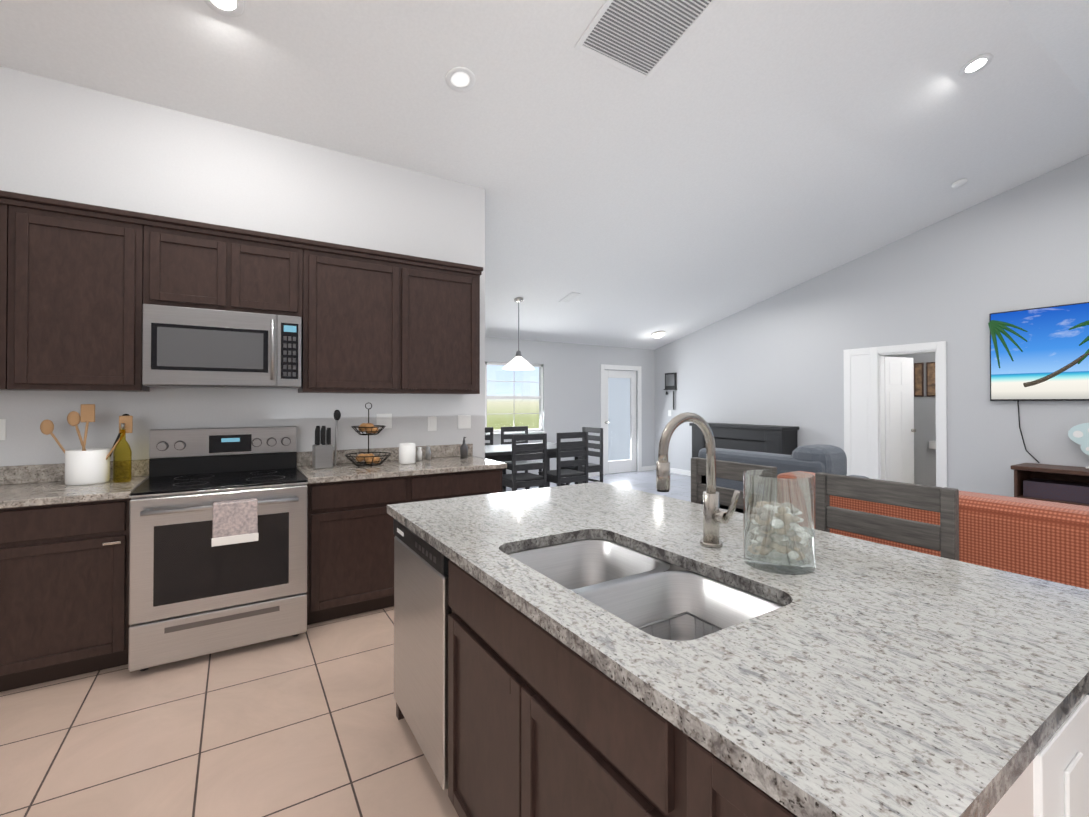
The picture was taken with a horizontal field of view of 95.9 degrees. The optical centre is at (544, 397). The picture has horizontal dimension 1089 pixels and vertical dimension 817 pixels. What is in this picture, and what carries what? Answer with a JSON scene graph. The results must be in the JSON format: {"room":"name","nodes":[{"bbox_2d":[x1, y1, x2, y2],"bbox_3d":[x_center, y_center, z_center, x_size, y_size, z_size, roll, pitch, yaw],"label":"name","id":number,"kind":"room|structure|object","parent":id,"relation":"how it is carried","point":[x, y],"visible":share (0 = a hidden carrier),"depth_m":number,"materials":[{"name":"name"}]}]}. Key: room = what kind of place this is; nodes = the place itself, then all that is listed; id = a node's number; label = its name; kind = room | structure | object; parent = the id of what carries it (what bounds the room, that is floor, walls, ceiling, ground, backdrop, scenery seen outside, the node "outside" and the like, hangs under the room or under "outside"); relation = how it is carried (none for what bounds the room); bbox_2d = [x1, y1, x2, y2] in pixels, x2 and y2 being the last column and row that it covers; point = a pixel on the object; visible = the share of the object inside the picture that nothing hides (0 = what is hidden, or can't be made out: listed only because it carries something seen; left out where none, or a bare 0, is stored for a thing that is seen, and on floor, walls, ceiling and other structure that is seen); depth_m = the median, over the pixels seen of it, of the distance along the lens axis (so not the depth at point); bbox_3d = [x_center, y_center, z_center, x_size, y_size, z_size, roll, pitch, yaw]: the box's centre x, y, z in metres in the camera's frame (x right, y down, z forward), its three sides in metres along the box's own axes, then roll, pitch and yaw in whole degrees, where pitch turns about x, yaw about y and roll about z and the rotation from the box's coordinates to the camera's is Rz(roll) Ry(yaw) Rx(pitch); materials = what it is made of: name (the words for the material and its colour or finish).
{"room":"kitchen","nodes":[
{"label":"kitchen","id":0,"kind":"room"},
{"bbox_2d":[0,66,484,466],"bbox_3d":[-2.787,-0.232,2.878,5.290,3.246,0.120,0,-1,-32],"label":"wall","id":1,"kind":"structure","parent":0,"point":[59,140],"depth_m":3.23,"materials":[{"name":"paint"}]},
{"bbox_2d":[0,419,5,439],"bbox_3d":[-2.945,0.172,2.679,0.020,0.109,0.043,0,-1,-32],"label":"electrical outlet plate","id":2,"kind":"object","parent":1,"relation":"attached to","point":[2,421],"depth_m":2.69,"materials":[{"name":"white plastic"}]},
{"bbox_2d":[0,190,7,389],"bbox_3d":[-3.023,-0.540,2.467,0.535,0.995,0.328,0,-1,-32],"label":"upper cabinet","id":3,"kind":"object","parent":1,"relation":"attached to","point":[3,194],"depth_m":2.48,"materials":[{"name":"brown wood"}]},
{"bbox_2d":[0,459,148,482],"bbox_3d":[-3.323,0.423,2.451,2.124,0.099,0.020,0,-1,-32],"label":"backsplash","id":4,"kind":"structure","parent":1,"relation":"attached to","point":[40,473],"depth_m":2.77,"materials":[{"name":"grey stone"}]},
{"bbox_2d":[8,192,149,391],"bbox_3d":[-2.571,-0.538,2.750,0.532,0.995,0.328,0,-1,-32],"label":"upper cabinet","id":5,"kind":"object","parent":1,"relation":"attached to","point":[81,284],"depth_m":2.61,"materials":[{"name":"brown wood"}]},
{"bbox_2d":[140,213,243,311],"bbox_3d":[-2.145,-0.778,3.019,0.462,0.510,0.328,0,-1,-32],"label":"upper cabinet","id":6,"kind":"object","parent":1,"relation":"attached to","point":[184,263],"depth_m":2.88,"materials":[{"name":"brown wood"}]},
{"bbox_2d":[142,304,301,388],"bbox_3d":[-1.973,-0.290,3.062,0.791,0.454,0.427,0,-1,-32],"label":"microwave","id":7,"kind":"object","parent":6,"relation":"attached to","point":[185,347],"visible":1,"depth_m":2.90,"materials":[{"name":"silver metal"}]},
{"bbox_2d":[244,229,299,316],"bbox_3d":[-1.851,-0.776,3.203,0.464,0.510,0.328,0,-1,-32],"label":"upper cabinet","id":8,"kind":"object","parent":1,"relation":"attached to","point":[271,261],"depth_m":3.10,"materials":[{"name":"brown wood"}]},
{"bbox_2d":[298,238,411,393],"bbox_3d":[-1.360,-0.531,3.509,0.686,0.995,0.328,0,-1,-32],"label":"upper cabinet","id":9,"kind":"object","parent":1,"relation":"attached to","point":[356,302],"depth_m":3.36,"materials":[{"name":"brown wood"}]},
{"bbox_2d":[376,413,391,428],"bbox_3d":[-1.232,0.179,3.773,0.115,0.116,0.008,0,-1,-32],"label":"electrical outlet plate","id":10,"kind":"object","parent":1,"relation":"attached to","point":[385,419],"depth_m":3.77,"materials":[{"name":"white plastic"}]},
{"bbox_2d":[296,444,471,463],"bbox_3d":[-1.174,0.434,3.797,1.334,0.099,0.020,0,-1,-32],"label":"backsplash","id":11,"kind":"structure","parent":1,"relation":"attached to","point":[454,449],"depth_m":3.76,"materials":[{"name":"grey stone"}]},
{"bbox_2d":[427,417,436,430],"bbox_3d":[-0.910,0.211,3.974,0.075,0.116,0.008,0,-1,-32],"label":"electrical outlet plate","id":12,"kind":"object","parent":1,"relation":"attached to","point":[431,421],"depth_m":3.97,"materials":[{"name":"white plastic"}]},
{"bbox_2d":[412,256,482,393],"bbox_3d":[-0.877,-0.529,3.811,0.686,0.995,0.328,0,-1,-32],"label":"upper cabinet","id":13,"kind":"object","parent":1,"relation":"attached to","point":[445,295],"depth_m":3.71,"materials":[{"name":"brown wood"}]},
{"bbox_2d":[458,415,470,428],"bbox_3d":[-0.672,0.202,4.123,0.115,0.116,0.008,0,-1,-32],"label":"electrical outlet plate","id":14,"kind":"object","parent":1,"relation":"attached to","point":[464,421],"depth_m":4.12,"materials":[{"name":"white plastic"}]},
{"bbox_2d":[0,470,690,816],"bbox_3d":[0.557,1.439,2.657,10.740,0.100,10.740,0,-1,-32],"label":"floor","id":15,"kind":"structure","parent":0,"point":[307,723],"depth_m":2.01,"materials":[{"name":"tile"}]},
{"bbox_2d":[0,499,130,691],"bbox_3d":[-2.488,0.948,2.607,0.530,0.880,0.600,0,-1,-32],"label":"base cabinet","id":16,"kind":"object","parent":15,"relation":"on","point":[64,580],"depth_m":2.37,"materials":[{"name":"brown wood"}]},
{"bbox_2d":[0,475,148,510],"bbox_3d":[-3.158,0.487,2.187,2.124,0.035,0.643,0,-1,-32],"label":"countertop","id":17,"kind":"structure","parent":16,"relation":"on","point":[11,494],"depth_m":2.45,"materials":[{"name":"grey stone"}]},
{"bbox_2d":[40,404,132,485],"bbox_3d":[-2.540,0.255,2.734,0.389,0.438,0.184,0,-1,-32],"label":"utensil crock","id":18,"kind":"object","parent":17,"relation":"on","point":[85,466],"visible":1,"depth_m":2.69,"materials":[{"name":"white ceramic"}]},
{"bbox_2d":[113,423,131,482],"bbox_3d":[-2.382,0.310,2.773,0.080,0.330,0.080,0,-1,-32],"label":"oil bottle","id":19,"kind":"object","parent":17,"relation":"on","point":[130,452],"visible":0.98,"depth_m":2.79,"materials":[{"name":"green glass"}]},
{"bbox_2d":[128,426,307,671],"bbox_3d":[-1.862,0.791,2.875,0.797,1.199,0.782,0,-1,-32],"label":"stove","id":20,"kind":"object","parent":15,"relation":"on","point":[217,539],"visible":1,"depth_m":2.63,"materials":[{"name":"silver metal"}]},
{"bbox_2d":[306,476,419,624],"bbox_3d":[-1.286,0.955,3.359,0.676,0.880,0.600,0,-1,-32],"label":"base cabinet","id":21,"kind":"object","parent":15,"relation":"on","point":[350,552],"depth_m":3.07,"materials":[{"name":"brown wood"}]},
{"bbox_2d":[296,456,506,483],"bbox_3d":[-1.009,0.499,3.533,1.334,0.035,0.643,0,-1,-32],"label":"countertop","id":22,"kind":"structure","parent":21,"relation":"on","point":[437,464],"depth_m":3.34,"materials":[{"name":"grey stone"}]},
{"bbox_2d":[312,410,340,468],"bbox_3d":[-1.491,0.280,3.367,0.170,0.399,0.110,0,-1,-32],"label":"knife block","id":23,"kind":"object","parent":22,"relation":"on","point":[322,452],"visible":1,"depth_m":3.32,"materials":[{"name":"silver metal"}]},
{"bbox_2d":[345,402,390,465],"bbox_3d":[-1.258,0.257,3.513,0.317,0.446,0.317,0,-1,-32],"label":"fruit basket","id":24,"kind":"object","parent":22,"relation":"on","point":[368,428],"visible":1,"depth_m":3.48,"materials":[{"name":"grey metal"}]},
{"bbox_2d":[399,442,415,463],"bbox_3d":[-1.006,0.407,3.599,0.120,0.150,0.120,0,-1,-32],"label":"canister","id":25,"kind":"object","parent":22,"relation":"on","point":[407,452],"visible":1,"depth_m":3.55,"materials":[{"name":"white ceramic"}]},
{"bbox_2d":[417,446,430,460],"bbox_3d":[-0.937,0.431,3.819,0.114,0.105,0.044,0,-1,-32],"label":"salt","id":26,"kind":"object","parent":22,"relation":"on","point":[419,454],"visible":1,"depth_m":3.82,"materials":[{"name":"white ceramic"}]},
{"bbox_2d":[460,437,467,457],"bbox_3d":[-0.650,0.400,3.973,0.062,0.169,0.067,0,-1,-32],"label":"soap dispenser","id":27,"kind":"object","parent":22,"relation":"on","point":[463,450],"visible":1,"depth_m":3.95,"materials":[{"name":"silver metal"}]},
{"bbox_2d":[420,468,501,500],"bbox_3d":[-0.787,0.958,3.672,0.766,0.880,0.600,0,-1,-32],"label":"base cabinet","id":28,"kind":"object","parent":15,"relation":"on","point":[449,484],"depth_m":3.45,"materials":[{"name":"brown wood"}]},
{"bbox_2d":[485,427,505,491],"bbox_3d":[-0.854,0.933,7.045,0.470,0.990,0.462,0,-1,-32],"label":"dining chair","id":29,"kind":"object","parent":15,"relation":"on","point":[490,436],"visible":0.1,"depth_m":7.29,"materials":[{"name":"grey wood"}]},
{"bbox_2d":[501,426,541,491],"bbox_3d":[-0.346,0.936,7.363,0.470,0.990,0.462,0,-1,-32],"label":"dining chair","id":30,"kind":"object","parent":15,"relation":"on","point":[509,436],"visible":0.38,"depth_m":7.46,"materials":[{"name":"grey wood"}]},
{"bbox_2d":[502,433,546,490],"bbox_3d":[-0.287,0.923,5.951,0.470,0.990,0.462,0,-1,-32],"label":"dining chair","id":31,"kind":"object","parent":15,"relation":"on","point":[514,479],"visible":0.58,"depth_m":5.78,"materials":[{"name":"grey wood"}]},
{"bbox_2d":[485,442,582,486],"bbox_3d":[-0.342,1.044,6.640,1.480,0.760,0.920,0,-1,-32],"label":"dining table","id":32,"kind":"object","parent":15,"relation":"on","point":[501,453],"visible":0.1,"depth_m":6.41,"materials":[{"name":"grey wood"}]},
{"bbox_2d":[538,432,587,487],"bbox_3d":[0.238,0.926,6.280,0.470,0.990,0.462,0,-1,-32],"label":"dining chair","id":33,"kind":"object","parent":15,"relation":"on","point":[568,476],"visible":0.69,"depth_m":6.10,"materials":[{"name":"grey wood"}]},
{"bbox_2d":[561,427,602,485],"bbox_3d":[0.527,0.934,7.127,0.462,0.990,0.470,0,-1,-32],"label":"dining chair","id":34,"kind":"object","parent":15,"relation":"on","point":[592,467],"visible":0.4,"depth_m":7.08,"materials":[{"name":"grey wood"}]},
{"bbox_2d":[691,457,776,508],"bbox_3d":[0.691,0.840,2.156,0.432,1.090,0.450,0,-1,-32],"label":"bar stool","id":35,"kind":"object","parent":15,"relation":"on","point":[730,470],"visible":0.1,"depth_m":2.28,"materials":[{"name":"grey wood"}]},
{"bbox_2d":[389,514,1088,816],"bbox_3d":[0.262,0.940,1.556,0.955,0.880,1.960,0,-1,-32],"label":"kitchen island","id":36,"kind":"object","parent":15,"relation":"on","point":[534,731],"depth_m":1.01,"materials":[{"name":"brown wood"}]},
{"bbox_2d":[393,519,451,789],"bbox_3d":[-0.248,0.947,1.992,0.570,0.873,0.592,0,-1,-32],"label":"dishwasher","id":37,"kind":"object","parent":36,"relation":"in","point":[422,609],"visible":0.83,"depth_m":1.77,"materials":[{"name":"silver metal"}]},
{"bbox_2d":[387,482,1088,816],"bbox_3d":[0.334,0.483,1.629,1.180,0.036,1.980,0,-1,-32],"label":"island countertop","id":38,"kind":"structure","parent":36,"relation":"on","point":[887,681],"depth_m":0.89,"materials":[{"name":"grey stone"}]},
{"bbox_2d":[507,539,783,640],"bbox_3d":[0.216,0.606,1.335,0.470,0.210,0.816,0,-1,-32],"label":"sink","id":39,"kind":"object","parent":38,"relation":"in","point":[645,593],"visible":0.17,"depth_m":1.38,"materials":[{"name":"silver metal"}]},
{"bbox_2d":[656,412,739,547],"bbox_3d":[0.463,0.253,1.465,0.264,0.420,0.146,0,-1,-32],"label":"faucet","id":40,"kind":"object","parent":38,"relation":"on","point":[713,516],"visible":1,"depth_m":1.52,"materials":[{"name":"silver metal"}]},
{"bbox_2d":[743,469,814,574],"bbox_3d":[0.651,0.337,1.369,0.180,0.250,0.180,0,-1,-32],"label":"shell jar","id":41,"kind":"object","parent":38,"relation":"on","point":[778,526],"visible":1,"depth_m":1.30,"materials":[{"name":"clear glass"}]},
{"bbox_2d":[689,423,798,456],"bbox_3d":[3.172,0.936,7.969,0.426,1.000,1.740,0,-1,-32],"label":"console","id":42,"kind":"object","parent":15,"relation":"on","point":[775,439],"visible":0.35,"depth_m":7.66,"materials":[{"name":"black wood"}]},
{"bbox_2d":[698,444,867,512],"bbox_3d":[2.493,0.932,5.195,0.970,0.960,1.420,0,-1,-32],"label":"loveseat","id":43,"kind":"object","parent":15,"relation":"on","point":[823,458],"visible":0.31,"depth_m":4.62,"materials":[{"name":"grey fabric"}]},
{"bbox_2d":[815,472,958,560],"bbox_3d":[1.020,0.835,1.631,0.432,1.090,0.450,0,-1,-32],"label":"bar stool","id":44,"kind":"object","parent":15,"relation":"on","point":[943,537],"visible":0.29,"depth_m":1.70,"materials":[{"name":"grey wood"}]},
{"bbox_2d":[777,471,1088,694],"bbox_3d":[2.629,0.934,2.320,0.992,0.905,2.782,0,-1,-32],"label":"sofa","id":45,"kind":"object","parent":15,"relation":"on","point":[1045,540],"visible":0.27,"depth_m":2.22,"materials":[{"name":"orange fabric"}]},
{"bbox_2d":[1011,463,1088,505],"bbox_3d":[5.437,1.044,4.324,0.456,0.720,1.880,0,-1,-32],"label":"tv console","id":46,"kind":"object","parent":15,"relation":"on","point":[1056,483],"visible":0.56,"depth_m":4.86,"materials":[{"name":"brown wood"}]},
{"bbox_2d":[1068,423,1088,468],"bbox_3d":[5.306,0.462,4.731,0.080,0.449,0.360,0,-1,-32],"label":"decor","id":47,"kind":"object","parent":46,"relation":"on","point":[1078,433],"visible":1,"depth_m":4.79,"materials":[{"name":"white ceramic"}]},
{"bbox_2d":[0,0,1088,349],"bbox_3d":[0.557,-1.809,2.686,10.740,1.623,10.780,0,-1,-32],"label":"ceiling","id":48,"kind":"structure","parent":0,"point":[728,158],"depth_m":3.66,"materials":[{"name":"paint"}]},
{"bbox_2d":[204,0,244,16],"bbox_3d":[-1.634,-2.025,2.494,0.190,0.052,0.185,0,-1,-32],"label":"recessed light","id":49,"kind":"object","parent":48,"relation":"in","point":[231,8],"visible":1,"depth_m":2.53,"materials":[{"name":"white plastic"}]},
{"bbox_2d":[445,67,474,91],"bbox_3d":[-0.536,-2.029,3.134,0.190,0.052,0.185,0,-1,-32],"label":"recessed light","id":50,"kind":"object","parent":48,"relation":"in","point":[459,79],"visible":1,"depth_m":3.13,"materials":[{"name":"white plastic"}]},
{"bbox_2d":[503,297,533,369],"bbox_3d":[-0.348,-0.863,6.630,0.430,0.961,0.430,0,-1,-32],"label":"dining pendant light","id":51,"kind":"object","parent":48,"relation":"hanging from","point":[518,362],"visible":1,"depth_m":6.56,"materials":[{"name":"silver metal"}]},
{"bbox_2d":[559,292,579,302],"bbox_3d":[0.348,-1.379,6.785,0.160,0.081,0.312,0,-1,-32],"label":"ceiling vent","id":52,"kind":"object","parent":48,"relation":"in","point":[571,296],"visible":0.98,"depth_m":6.77,"materials":[{"name":"white metal"}]},
{"bbox_2d":[574,0,718,80],"bbox_3d":[0.632,-2.233,2.853,0.600,0.183,0.741,0,-1,-32],"label":"ceiling vent","id":53,"kind":"object","parent":48,"relation":"in","point":[640,37],"visible":1,"depth_m":2.96,"materials":[{"name":"white metal"}]},
{"bbox_2d":[651,331,665,337],"bbox_3d":[2.053,-1.135,8.864,0.260,0.111,0.253,0,-1,-32],"label":"flush ceiling light","id":54,"kind":"object","parent":48,"relation":"attached to","point":[658,334],"visible":0.98,"depth_m":8.79,"materials":[{"name":"white glass"}]},
{"bbox_2d":[951,178,967,187],"bbox_3d":[4.295,-2.216,5.086,0.130,0.059,0.131,0,-1,-32],"label":"smoke detector","id":55,"kind":"object","parent":48,"relation":"attached to","point":[959,183],"visible":1,"depth_m":5.06,"materials":[{"name":"white plastic"}]},
{"bbox_2d":[959,53,992,76],"bbox_3d":[3.113,-2.399,3.546,0.190,0.052,0.185,0,-1,-32],"label":"recessed light","id":56,"kind":"object","parent":48,"relation":"in","point":[976,64],"visible":1,"depth_m":3.54,"materials":[{"name":"white plastic"}]},
{"bbox_2d":[485,337,654,474],"bbox_3d":[-0.070,0.206,8.541,5.570,2.470,0.120,0,-1,-32],"label":"wall","id":57,"kind":"structure","parent":0,"point":[571,387],"depth_m":8.87,"materials":[{"name":"paint"}]},
{"bbox_2d":[485,362,544,434],"bbox_3d":[-0.499,0.008,8.238,1.120,1.180,0.120,0,-1,-32],"label":"dining room window","id":58,"kind":"structure","parent":57,"relation":"in","point":[540,398],"depth_m":8.28,"materials":[{"name":"white"}]},
{"bbox_2d":[520,472,599,481],"bbox_3d":[-0.623,1.392,8.104,3.940,0.090,0.013,0,-1,-32],"label":"baseboard","id":59,"kind":"structure","parent":57,"relation":"attached to","point":[592,473],"depth_m":9.06,"materials":[{"name":"white"}]},
{"bbox_2d":[605,370,635,473],"bbox_3d":[1.456,0.459,9.464,0.830,1.970,0.081,0,-1,-32],"label":"door","id":60,"kind":"structure","parent":57,"relation":"in","point":[621,466],"depth_m":9.52,"materials":[{"name":"white wood"}]},
{"bbox_2d":[600,365,641,474],"bbox_3d":[1.480,0.414,9.427,1.020,2.070,0.017,0,-1,-32],"label":"door frame","id":61,"kind":"structure","parent":57,"relation":"attached to","point":[602,367],"depth_m":9.42,"materials":[{"name":"white wood"}]},
{"bbox_2d":[642,465,654,470],"bbox_3d":[2.059,1.407,9.784,0.350,0.090,0.013,0,-1,-32],"label":"baseboard","id":62,"kind":"structure","parent":57,"relation":"attached to","point":[645,468],"depth_m":9.78,"materials":[{"name":"white"}]},
{"bbox_2d":[655,154,1088,496],"bbox_3d":[5.090,-0.546,5.442,0.120,3.920,10.620,0,-1,-32],"label":"wall","id":63,"kind":"structure","parent":0,"point":[954,281],"depth_m":5.93,"materials":[{"name":"paint"}]},
{"bbox_2d":[664,373,676,409],"bbox_3d":[2.433,-0.126,9.509,0.058,0.710,0.300,0,-1,-32],"label":"key rack","id":64,"kind":"object","parent":63,"relation":"attached to","point":[670,381],"visible":0.98,"depth_m":9.47,"materials":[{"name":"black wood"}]},
{"bbox_2d":[655,466,690,475],"bbox_3d":[3.183,1.394,8.343,0.014,0.090,3.649,0,-1,-32],"label":"baseboard","id":65,"kind":"structure","parent":63,"relation":"attached to","point":[672,470],"depth_m":9.30,"materials":[{"name":"white"}]},
{"bbox_2d":[843,348,870,478],"bbox_3d":[4.240,0.380,6.660,0.017,2.090,0.340,0,-1,-32],"label":"door","id":66,"kind":"structure","parent":63,"relation":"attached to","point":[857,417],"depth_m":6.65,"materials":[{"name":"white wood"}]},
{"bbox_2d":[884,356,915,483],"bbox_3d":[4.780,0.435,6.595,0.597,1.962,0.171,0,-1,-32],"label":"door leaf","id":67,"kind":"structure","parent":63,"relation":"attached to","point":[900,430],"depth_m":6.59,"materials":[{"name":"white wood"}]},
{"bbox_2d":[870,341,946,487],"bbox_3d":[4.599,0.375,6.201,0.138,2.090,0.820,0,-1,-32],"label":"door frame","id":68,"kind":"structure","parent":63,"relation":"attached to","point":[877,354],"depth_m":6.25,"materials":[{"name":"white wood"}]},
{"bbox_2d":[988,302,1088,462],"bbox_3d":[5.407,-0.148,4.736,0.081,1.658,1.732,0,-1,-32],"label":"wall-mounted tv","id":69,"kind":"object","parent":63,"relation":"attached to","point":[1040,354],"visible":1,"depth_m":5.11,"materials":[{"name":"black plastic"}]},
{"bbox_2d":[886,352,935,485],"bbox_3d":[6.079,0.130,7.248,0.120,2.600,2.640,0,-1,-32],"label":"wall","id":70,"kind":"structure","parent":0,"point":[924,435],"depth_m":7.53,"materials":[{"name":"grey paint"}]},
{"bbox_2d":[929,441,935,448],"bbox_3d":[5.861,0.711,7.400,0.078,0.111,0.076,0,-1,-32],"label":"light switch","id":71,"kind":"object","parent":70,"relation":"attached to","point":[932,444],"depth_m":7.38,"materials":[{"name":"white plastic"}]},
{"label":"outside","id":72,"kind":"structure","parent":0,"visible":0},
{"bbox_2d":[487,365,538,429],"bbox_3d":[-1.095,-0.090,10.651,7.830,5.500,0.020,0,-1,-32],"label":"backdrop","id":73,"kind":"structure","parent":72,"point":[501,388],"depth_m":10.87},
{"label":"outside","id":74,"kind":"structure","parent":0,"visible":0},
{"bbox_2d":[608,378,629,460],"bbox_3d":[1.100,0.182,10.412,2.240,2.650,0.350,0,-1,-32],"label":"lanai","id":75,"kind":"object","parent":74,"point":[626,419],"depth_m":10.94,"materials":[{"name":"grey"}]}
]}

